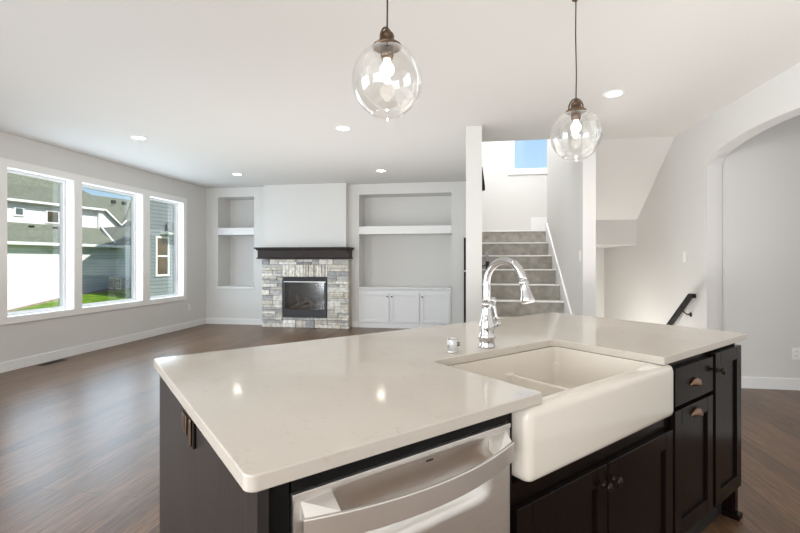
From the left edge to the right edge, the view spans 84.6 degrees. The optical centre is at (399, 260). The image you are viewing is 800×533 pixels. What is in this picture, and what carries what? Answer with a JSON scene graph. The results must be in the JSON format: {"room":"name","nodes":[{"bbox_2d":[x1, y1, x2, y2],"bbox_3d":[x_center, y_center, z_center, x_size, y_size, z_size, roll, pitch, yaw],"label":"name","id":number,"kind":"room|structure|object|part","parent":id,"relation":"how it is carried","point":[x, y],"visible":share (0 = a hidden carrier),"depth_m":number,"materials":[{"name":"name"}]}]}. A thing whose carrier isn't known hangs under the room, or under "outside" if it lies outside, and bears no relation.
{"room":"kitchen","nodes":[
{"label":"kitchen","id":0,"kind":"room"},
{"bbox_2d":[0,131,205,362],"bbox_3d":[-4.949,-0.099,2.888,0.183,2.743,12.213,0,0,9],"label":"wall","id":1,"kind":"structure","parent":0,"point":[30,338],"depth_m":6.42,"materials":[{"name":"beige paint"}]},
{"bbox_2d":[7,166,72,317],"bbox_3d":[-4.548,-0.217,5.491,0.187,1.740,0.868,0,0,9],"label":"window","id":2,"kind":"structure","parent":1,"relation":"in","point":[65,185],"depth_m":5.89,"materials":[{"name":"white plastic"}]},
{"bbox_2d":[0,157,186,324],"bbox_3d":[-4.276,-0.222,6.618,0.018,1.900,3.360,0,0,9],"label":"trim","id":3,"kind":"structure","parent":1,"relation":"attached to","point":[77,179],"depth_m":5.97,"materials":[{"name":"white paint"}]},
{"bbox_2d":[0,318,205,372],"bbox_3d":[-4.852,1.215,2.866,0.014,0.114,12.199,0,0,9],"label":"baseboard","id":4,"kind":"structure","parent":1,"relation":"attached to","point":[7,366],"depth_m":6.13,"materials":[{"name":"white paint"}]},
{"bbox_2d":[82,182,141,307],"bbox_3d":[-4.377,-0.217,6.608,0.187,1.740,1.144,0,0,9],"label":"window","id":5,"kind":"structure","parent":1,"relation":"in","point":[136,198],"depth_m":7.14,"materials":[{"name":"white plastic"}]},
{"bbox_2d":[150,196,182,299],"bbox_3d":[-4.200,-0.217,7.769,0.187,1.740,0.886,0,0,9],"label":"window","id":6,"kind":"structure","parent":1,"relation":"in","point":[178,206],"depth_m":8.19,"materials":[{"name":"white plastic"}]},
{"bbox_2d":[181,406,195,448],"bbox_3d":[-0.565,0.440,1.168,0.014,0.077,0.140,0,0,-36],"label":"island outlet","id":7,"kind":"object","parent":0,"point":[188,426],"visible":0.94,"depth_m":1.12,"materials":[{"name":"brown metal"}]},
{"bbox_2d":[264,183,348,246],"bbox_3d":[-1.812,-0.849,8.496,1.637,1.243,0.178,0,0,9],"label":"wall","id":8,"kind":"structure","parent":0,"point":[295,215],"depth_m":8.41,"materials":[{"name":"beige paint"}]},
{"bbox_2d":[206,181,465,326],"bbox_3d":[-1.404,-0.099,8.790,5.406,2.743,0.527,0,0,9],"label":"wall","id":9,"kind":"structure","parent":0,"point":[378,260],"depth_m":8.75,"materials":[{"name":"beige paint"}]},
{"bbox_2d":[218,228,253,235],"bbox_3d":[-3.257,-0.594,9.031,0.772,0.140,0.450,0,0,9],"label":"niche shelf","id":10,"kind":"object","parent":9,"relation":"attached to","point":[221,231],"visible":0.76,"depth_m":8.81,"materials":[{"name":"white paint"}]},
{"bbox_2d":[217,285,254,288],"bbox_3d":[-3.259,0.537,9.022,0.814,0.042,0.468,0,0,9],"label":"sill","id":11,"kind":"structure","parent":9,"relation":"attached to","point":[227,286],"depth_m":8.84,"materials":[{"name":"white paint"}]},
{"bbox_2d":[206,318,455,326],"bbox_3d":[-1.375,1.215,8.512,5.153,0.114,0.014,0,0,9],"label":"baseboard","id":12,"kind":"structure","parent":9,"relation":"attached to","point":[208,320],"depth_m":8.79,"materials":[{"name":"white paint"}]},
{"bbox_2d":[359,225,451,235],"bbox_3d":[0.119,-0.587,8.514,1.761,0.150,0.450,0,0,9],"label":"niche shelf","id":13,"kind":"object","parent":9,"relation":"attached to","point":[433,229],"visible":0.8,"depth_m":8.30,"materials":[{"name":"white paint"}]},
{"bbox_2d":[464,238,465,322],"bbox_3d":[1.198,0.413,8.110,0.040,1.680,0.029,0,0,9],"label":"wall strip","id":14,"kind":"object","parent":9,"relation":"attached to","point":[464,238],"visible":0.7,"depth_m":8.10,"materials":[{"name":"black metal"}]},
{"bbox_2d":[0,0,799,187],"bbox_3d":[0.412,-1.613,2.365,10.900,0.287,12.800,0,0,9],"label":"ceiling","id":15,"kind":"structure","parent":0,"point":[259,90],"depth_m":3.43,"materials":[{"name":"paint"}]},
{"bbox_2d":[130,135,147,139],"bbox_3d":[-3.111,-1.466,5.239,0.184,0.006,0.184,0,0,9],"label":"recessed light","id":16,"kind":"object","parent":15,"relation":"in","point":[132,136],"visible":1,"depth_m":5.23,"materials":[{"name":"white paint"}]},
{"bbox_2d":[335,126,350,130],"bbox_3d":[-0.633,-1.466,4.877,0.184,0.006,0.184,0,0,9],"label":"recessed light","id":17,"kind":"object","parent":15,"relation":"in","point":[339,128],"visible":1,"depth_m":4.87,"materials":[{"name":"white paint"}]},
{"bbox_2d":[352,0,421,118],"bbox_3d":[-0.046,-0.994,1.570,0.252,0.950,0.252,0,0,39],"label":"pendant light","id":18,"kind":"object","parent":15,"relation":"hanging from","point":[387,46],"visible":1,"depth_m":1.55,"materials":[{"name":"clear glass"}]},
{"bbox_2d":[380,44,393,60],"bbox_3d":[-0.046,-0.741,1.570,0.048,0.041,0.048,0,0,39],"label":"socket","id":19,"kind":"object","parent":18,"relation":"attached to","point":[386,50],"depth_m":1.55,"materials":[{"name":"brown metal"}]},
{"bbox_3d":[-0.046,-0.642,1.570,0.252,0.246,0.252,0,0,39],"label":"glass globe","id":20,"kind":"part","parent":18,"relation":"part of"},
{"bbox_3d":[-0.046,-1.088,1.570,0.006,0.529,0.010,0,0,39],"label":"cord","id":21,"kind":"part","parent":18,"relation":"part of","materials":[{"name":"grey plastic"}]},
{"bbox_3d":[-0.046,-0.689,1.570,0.052,0.063,0.052,0,0,39],"label":"bulb","id":22,"kind":"part","parent":18,"relation":"part of","materials":[{"name":"white glass"}]},
{"bbox_2d":[550,0,602,160],"bbox_3d":[0.909,-0.997,2.270,0.252,0.944,0.252,0,0,31],"label":"pendant light","id":23,"kind":"object","parent":15,"relation":"hanging from","point":[575,111],"visible":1,"depth_m":2.26,"materials":[{"name":"clear glass"}]},
{"bbox_2d":[571,111,580,120],"bbox_3d":[0.909,-0.747,2.270,0.048,0.041,0.048,0,0,9],"label":"socket","id":24,"kind":"object","parent":23,"relation":"attached to","point":[575,115],"depth_m":2.25,"materials":[{"name":"brown metal"}]},
{"bbox_3d":[0.909,-1.091,2.270,0.010,0.523,0.006,0,0,9],"label":"cord","id":25,"kind":"part","parent":23,"relation":"part of","materials":[{"name":"grey plastic"}]},
{"bbox_3d":[0.909,-0.695,2.270,0.052,0.063,0.052,0,0,9],"label":"bulb","id":26,"kind":"part","parent":23,"relation":"part of","materials":[{"name":"white glass"}]},
{"bbox_3d":[0.909,-0.648,2.270,0.252,0.246,0.252,0,0,9],"label":"glass globe","id":27,"kind":"part","parent":23,"relation":"part of"},
{"bbox_2d":[602,90,625,97],"bbox_3d":[1.879,-1.466,3.860,0.184,0.006,0.184,0,0,9],"label":"recessed light","id":28,"kind":"object","parent":15,"relation":"in","point":[613,93],"visible":1,"depth_m":3.85,"materials":[{"name":"white paint"}]},
{"bbox_2d":[0,324,799,532],"bbox_3d":[0.371,1.333,2.093,10.900,0.120,12.250,0,0,9],"label":"floor","id":29,"kind":"structure","parent":0,"point":[80,434],"depth_m":3.12,"materials":[{"name":"brown wood"}]},
{"bbox_2d":[39,359,67,365],"bbox_3d":[-4.352,1.270,5.507,0.110,0.005,0.330,0,0,9],"label":"floor vent","id":30,"kind":"object","parent":29,"relation":"in","point":[59,360],"visible":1,"depth_m":5.49,"materials":[{"name":"brown metal"}]},
{"bbox_2d":[160,376,288,532],"bbox_3d":[-0.536,0.831,1.195,0.064,0.882,1.081,0,0,-36],"label":"island end panel","id":31,"kind":"object","parent":29,"relation":"on","point":[199,494],"visible":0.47,"depth_m":1.06,"materials":[{"name":"brown wood"}]},
{"bbox_2d":[254,247,353,328],"bbox_3d":[-1.821,0.508,8.378,1.855,1.527,0.412,0,0,9],"label":"fireplace","id":32,"kind":"object","parent":29,"relation":"on","point":[303,287],"visible":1,"depth_m":8.34,"materials":[{"name":"stone"}]},
{"bbox_3d":[-1.821,-0.146,8.378,1.855,0.218,0.412,0,0,9],"label":"mantel moulding","id":33,"kind":"part","parent":32,"relation":"part of","materials":[{"name":"brown wood"}]},
{"bbox_3d":[-1.810,0.691,8.355,0.871,0.765,0.030,0,0,9],"label":"firebox frame","id":34,"kind":"part","parent":32,"relation":"part of","materials":[{"name":"black metal"}]},
{"bbox_2d":[289,414,513,532],"bbox_3d":[-0.099,0.784,1.167,0.598,0.778,0.634,0,0,-36],"label":"dishwasher","id":35,"kind":"object","parent":29,"relation":"on","point":[456,481],"visible":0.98,"depth_m":0.96,"materials":[{"name":"silver metal"}]},
{"bbox_3d":[0.040,0.429,0.979,0.598,0.012,0.027,0,0,-36],"label":"door edge trim","id":36,"kind":"part","parent":35,"relation":"part of","materials":[{"name":"silver metal"}]},
{"bbox_2d":[359,286,451,328],"bbox_3d":[0.114,0.887,8.481,1.759,0.771,0.514,0,0,9],"label":"base cabinet","id":37,"kind":"object","parent":29,"relation":"on","point":[404,307],"visible":0.94,"depth_m":8.27,"materials":[{"name":"white paint"}]},
{"bbox_3d":[-0.476,0.883,8.352,0.543,0.570,0.021,0,0,9],"label":"door","id":38,"kind":"part","parent":37,"relation":"part of","materials":[{"name":"white paint"}]},
{"bbox_3d":[0.087,0.883,8.265,0.552,0.570,0.021,0,0,9],"label":"door","id":39,"kind":"part","parent":37,"relation":"part of","materials":[{"name":"white paint"}]},
{"bbox_3d":[0.655,0.883,8.179,0.544,0.570,0.021,0,0,9],"label":"door","id":40,"kind":"part","parent":37,"relation":"part of","materials":[{"name":"white paint"}]},
{"bbox_2d":[482,223,571,318],"bbox_3d":[2.278,0.349,6.331,2.269,1.846,3.493,0,0,9],"label":"staircase","id":41,"kind":"structure","parent":29,"relation":"on","point":[537,257],"depth_m":6.01,"materials":[{"name":"grey carpet"}]},
{"bbox_2d":[507,413,672,532],"bbox_3d":[0.519,0.832,1.660,0.978,0.881,0.611,0,0,-36],"label":"base cabinet","id":42,"kind":"object","parent":29,"relation":"on","point":[625,485],"visible":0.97,"depth_m":1.44,"materials":[{"name":"brown wood"}]},
{"bbox_3d":[0.488,0.884,1.307,0.453,0.447,0.021,0,0,-36],"label":"door","id":43,"kind":"part","parent":42,"relation":"part of","materials":[{"name":"brown wood"}]},
{"bbox_3d":[0.663,0.721,1.404,0.029,0.029,0.029,0,0,-36],"label":"knob","id":44,"kind":"part","parent":42,"relation":"part of","materials":[{"name":"brown metal"}]},
{"bbox_3d":[0.714,0.721,1.441,0.029,0.029,0.029,0,0,-36],"label":"knob","id":45,"kind":"part","parent":42,"relation":"part of","materials":[{"name":"brown metal"}]},
{"bbox_3d":[0.869,0.884,1.587,0.481,0.447,0.021,0,0,-36],"label":"door","id":46,"kind":"part","parent":42,"relation":"part of","materials":[{"name":"brown wood"}]},
{"bbox_2d":[668,352,712,532],"bbox_3d":[1.077,0.832,2.071,0.406,0.881,0.609,0,0,-36],"label":"base cabinet","id":47,"kind":"object","parent":29,"relation":"on","point":[691,420],"visible":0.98,"depth_m":1.84,"materials":[{"name":"brown wood"}]},
{"bbox_3d":[1.235,0.503,1.856,0.388,0.152,0.021,0,0,-36],"label":"drawer","id":48,"kind":"part","parent":47,"relation":"part of","materials":[{"name":"brown wood"}]},
{"bbox_3d":[1.244,0.503,1.833,0.094,0.032,0.028,0,0,-36],"label":"cup pull","id":49,"kind":"part","parent":47,"relation":"part of","materials":[{"name":"orange metal"}]},
{"bbox_3d":[1.252,0.631,1.839,0.094,0.032,0.028,0,0,-36],"label":"cup pull","id":50,"kind":"part","parent":47,"relation":"part of","materials":[{"name":"orange metal"}]},
{"bbox_2d":[696,343,742,532],"bbox_3d":[1.313,0.832,2.398,0.356,0.881,0.881,0,0,-36],"label":"base cabinet","id":51,"kind":"object","parent":29,"relation":"on","point":[726,392],"visible":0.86,"depth_m":2.09,"materials":[{"name":"brown wood"}]},
{"bbox_3d":[1.437,0.491,1.964,0.034,0.034,0.034,0,0,-36],"label":"knob","id":52,"kind":"part","parent":51,"relation":"part of","materials":[{"name":"brown metal"}]},
{"bbox_3d":[1.543,0.761,2.079,0.333,0.693,0.024,0,0,-36],"label":"door","id":53,"kind":"part","parent":51,"relation":"part of","materials":[{"name":"brown wood"}]},
{"bbox_3d":[1.419,0.832,2.515,0.022,0.881,0.819,0,0,-36],"label":"panel","id":54,"kind":"part","parent":51,"relation":"part of","materials":[{"name":"brown wood"}]},
{"label":"panel","id":55,"kind":"object","parent":29,"relation":"on","visible":0},
{"bbox_2d":[154,312,745,492],"bbox_3d":[0.407,0.374,1.900,2.455,0.030,1.108,0,0,-36],"label":"countertop","id":56,"kind":"structure","parent":55,"relation":"on","point":[274,415],"depth_m":1.28,"materials":[{"name":"stone"}]},
{"bbox_2d":[447,338,459,352],"bbox_3d":[0.206,0.331,1.725,0.045,0.054,0.045,0,0,-36],"label":"air gap","id":57,"kind":"object","parent":56,"relation":"on","point":[453,343],"visible":1,"depth_m":1.71,"materials":[{"name":"silver metal"}]},
{"bbox_2d":[478,257,534,347],"bbox_3d":[0.434,0.172,1.764,0.105,0.374,0.269,0,0,-36],"label":"kitchen faucet","id":58,"kind":"object","parent":56,"relation":"on","point":[487,325],"visible":1,"depth_m":1.81,"materials":[{"name":"silver metal"}]},
{"bbox_3d":[0.400,0.220,1.858,0.053,0.134,0.042,0,0,-20],"label":"lever handle","id":59,"kind":"part","parent":58,"relation":"part of","materials":[{"name":"silver metal"}]},
{"bbox_3d":[0.418,0.082,1.758,0.029,0.194,0.215,0,0,-36],"label":"spout","id":60,"kind":"part","parent":58,"relation":"part of","materials":[{"name":"silver metal"}]},
{"bbox_2d":[449,346,672,481],"bbox_3d":[0.536,0.490,1.612,0.878,0.201,0.519,0,0,-36],"label":"farmhouse sink","id":61,"kind":"object","parent":56,"relation":"in","point":[591,402],"visible":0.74,"depth_m":1.44,"materials":[{"name":"beige ceramic"}]},
{"bbox_2d":[466,126,481,321],"bbox_3d":[1.070,-1.377,6.516,0.172,5.300,3.495,0,0,9],"label":"wall","id":62,"kind":"structure","parent":0,"point":[473,133],"depth_m":4.79,"materials":[{"name":"beige paint"}]},
{"bbox_2d":[482,167,484,190],"bbox_3d":[1.275,-1.297,6.896,0.117,0.420,0.040,0,0,9],"label":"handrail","id":63,"kind":"object","parent":62,"relation":"attached to","point":[483,182],"visible":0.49,"depth_m":6.87,"materials":[{"name":"black metal"}]},
{"bbox_2d":[482,253,488,269],"bbox_3d":[0.959,0.039,4.998,0.099,0.268,0.175,0,0,9],"label":"handrail","id":64,"kind":"object","parent":62,"relation":"attached to","point":[486,254],"visible":0.6,"depth_m":4.96,"materials":[{"name":"black metal"}]},
{"bbox_3d":[0.959,0.039,4.998,0.099,0.268,0.175,0,0,9],"label":"rail","id":65,"kind":"part","parent":64,"relation":"part of","materials":[{"name":"black metal"}]},
{"bbox_2d":[482,141,603,317],"bbox_3d":[2.538,-0.077,8.135,2.584,7.900,0.150,0,0,9],"label":"wall","id":66,"kind":"structure","parent":0,"point":[509,202],"depth_m":8.13,"materials":[{"name":"beige paint"}]},
{"bbox_2d":[498,217,546,230],"bbox_3d":[2.477,-0.625,8.060,2.141,0.347,0.016,0,0,9],"label":"baseboard","id":67,"kind":"structure","parent":66,"relation":"attached to","point":[537,223],"depth_m":8.05,"materials":[{"name":"white paint"}]},
{"bbox_2d":[508,141,546,174],"bbox_3d":[2.545,-2.300,8.100,1.090,1.415,0.116,0,0,9],"label":"window","id":68,"kind":"structure","parent":66,"relation":"in","point":[511,171],"depth_m":8.11,"materials":[{"name":"white paint"}]},
{"bbox_2d":[547,120,595,316],"bbox_3d":[2.143,-0.077,5.643,0.130,7.900,2.095,0,0,9],"label":"wall","id":69,"kind":"structure","parent":0,"point":[571,183],"depth_m":4.93,"materials":[{"name":"beige paint"}]},
{"bbox_2d":[545,137,674,247],"bbox_3d":[2.916,-0.946,6.625,1.099,1.423,2.718,0,0,9],"label":"wall","id":70,"kind":"structure","parent":0,"point":[627,170],"depth_m":5.82,"materials":[{"name":"beige paint"}]},
{"bbox_2d":[604,62,799,330],"bbox_3d":[2.800,-0.077,1.772,0.140,7.900,12.350,0,0,9],"label":"wall","id":71,"kind":"structure","parent":0,"point":[647,281],"depth_m":4.82,"materials":[{"name":"beige paint"}]},
{"bbox_2d":[666,293,695,324],"bbox_3d":[3.343,1.443,6.035,0.113,2.194,2.883,0,0,9],"label":"handrail","id":72,"kind":"object","parent":71,"relation":"attached to","point":[688,298],"visible":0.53,"depth_m":4.85,"materials":[{"name":"black metal"}]},
{"bbox_2d":[683,251,686,261],"bbox_3d":[3.212,-0.047,4.961,0.010,0.118,0.072,0,0,9],"label":"light switch","id":73,"kind":"object","parent":71,"relation":"attached to","point":[685,252],"visible":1,"depth_m":4.94,"materials":[{"name":"white plastic"}]},
{"bbox_2d":[722,115,799,378],"bbox_3d":[4.737,-0.099,4.268,2.925,2.743,0.130,0,0,9],"label":"wall","id":74,"kind":"structure","parent":0,"point":[761,176],"depth_m":4.37,"materials":[{"name":"beige paint"}]},
{"bbox_2d":[741,377,799,390],"bbox_3d":[4.690,1.215,4.202,2.800,0.114,0.014,0,0,9],"label":"baseboard","id":75,"kind":"structure","parent":74,"relation":"attached to","point":[746,382],"depth_m":4.35,"materials":[{"name":"white paint"}]},
{"bbox_2d":[792,348,799,359],"bbox_3d":[3.899,0.913,4.325,0.072,0.118,0.008,0,0,9],"label":"wall outlet","id":76,"kind":"object","parent":74,"relation":"attached to","point":[795,351],"visible":1,"depth_m":4.32,"materials":[{"name":"white plastic"}]},
{"label":"outside","id":77,"kind":"structure","parent":0,"visible":0},
{"bbox_2d":[7,288,130,311],"bbox_3d":[-0.755,2.087,17.992,54.001,2.173,40.000,0,0,20],"label":"ground","id":78,"kind":"structure","parent":77,"point":[104,290],"depth_m":18.07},
{"bbox_2d":[7,173,130,309],"bbox_3d":[-16.564,-1.377,18.851,8.900,8.500,21.200,0,0,20],"label":"house","id":79,"kind":"structure","parent":78,"relation":"on","point":[32,203],"depth_m":19.66,"materials":[{"name":"white"}]},
{"bbox_3d":[-16.338,-2.127,18.864,0.014,0.260,0.260,0,0,20],"label":"pane","id":80,"kind":"part","parent":79,"relation":"part of","materials":[{"name":"grey glass"}]},
{"bbox_3d":[-15.882,-2.012,20.119,0.014,0.470,0.450,0,0,20],"label":"pane","id":81,"kind":"part","parent":79,"relation":"part of","materials":[{"name":"glass"}]},
{"bbox_2d":[11,289,173,311],"bbox_3d":[-10.870,2.168,11.032,10.650,1.969,20.000,0,0,20],"label":"lawn","id":82,"kind":"structure","parent":78,"relation":"on","point":[119,294],"depth_m":17.88,"materials":[{"name":"green plant"}]},
{"bbox_2d":[109,277,128,288],"bbox_3d":[-13.015,1.033,20.343,0.750,0.520,0.408,0,0,20],"label":"air conditioner","id":83,"kind":"object","parent":78,"relation":"on","point":[115,282],"visible":1,"depth_m":20.20,"materials":[{"name":"beige metal"}]},
{"bbox_2d":[150,200,173,295],"bbox_3d":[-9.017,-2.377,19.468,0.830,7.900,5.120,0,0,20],"label":"house","id":84,"kind":"structure","parent":78,"relation":"on","point":[161,214],"depth_m":17.81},
{"bbox_3d":[-9.655,-0.572,17.848,0.010,0.690,0.500,0,0,20],"label":"pane","id":85,"kind":"part","parent":84,"relation":"part of","materials":[{"name":"brown glass"}]},
{"bbox_3d":[-9.655,0.188,17.848,0.010,0.710,0.500,0,0,20],"label":"pane","id":86,"kind":"part","parent":84,"relation":"part of","materials":[{"name":"brown glass"}]},
{"bbox_3d":[-9.517,-1.377,18.256,0.019,5.700,0.080,0,0,20],"label":"corner trim","id":87,"kind":"part","parent":84,"relation":"part of","materials":[{"name":"grey"}]}
]}

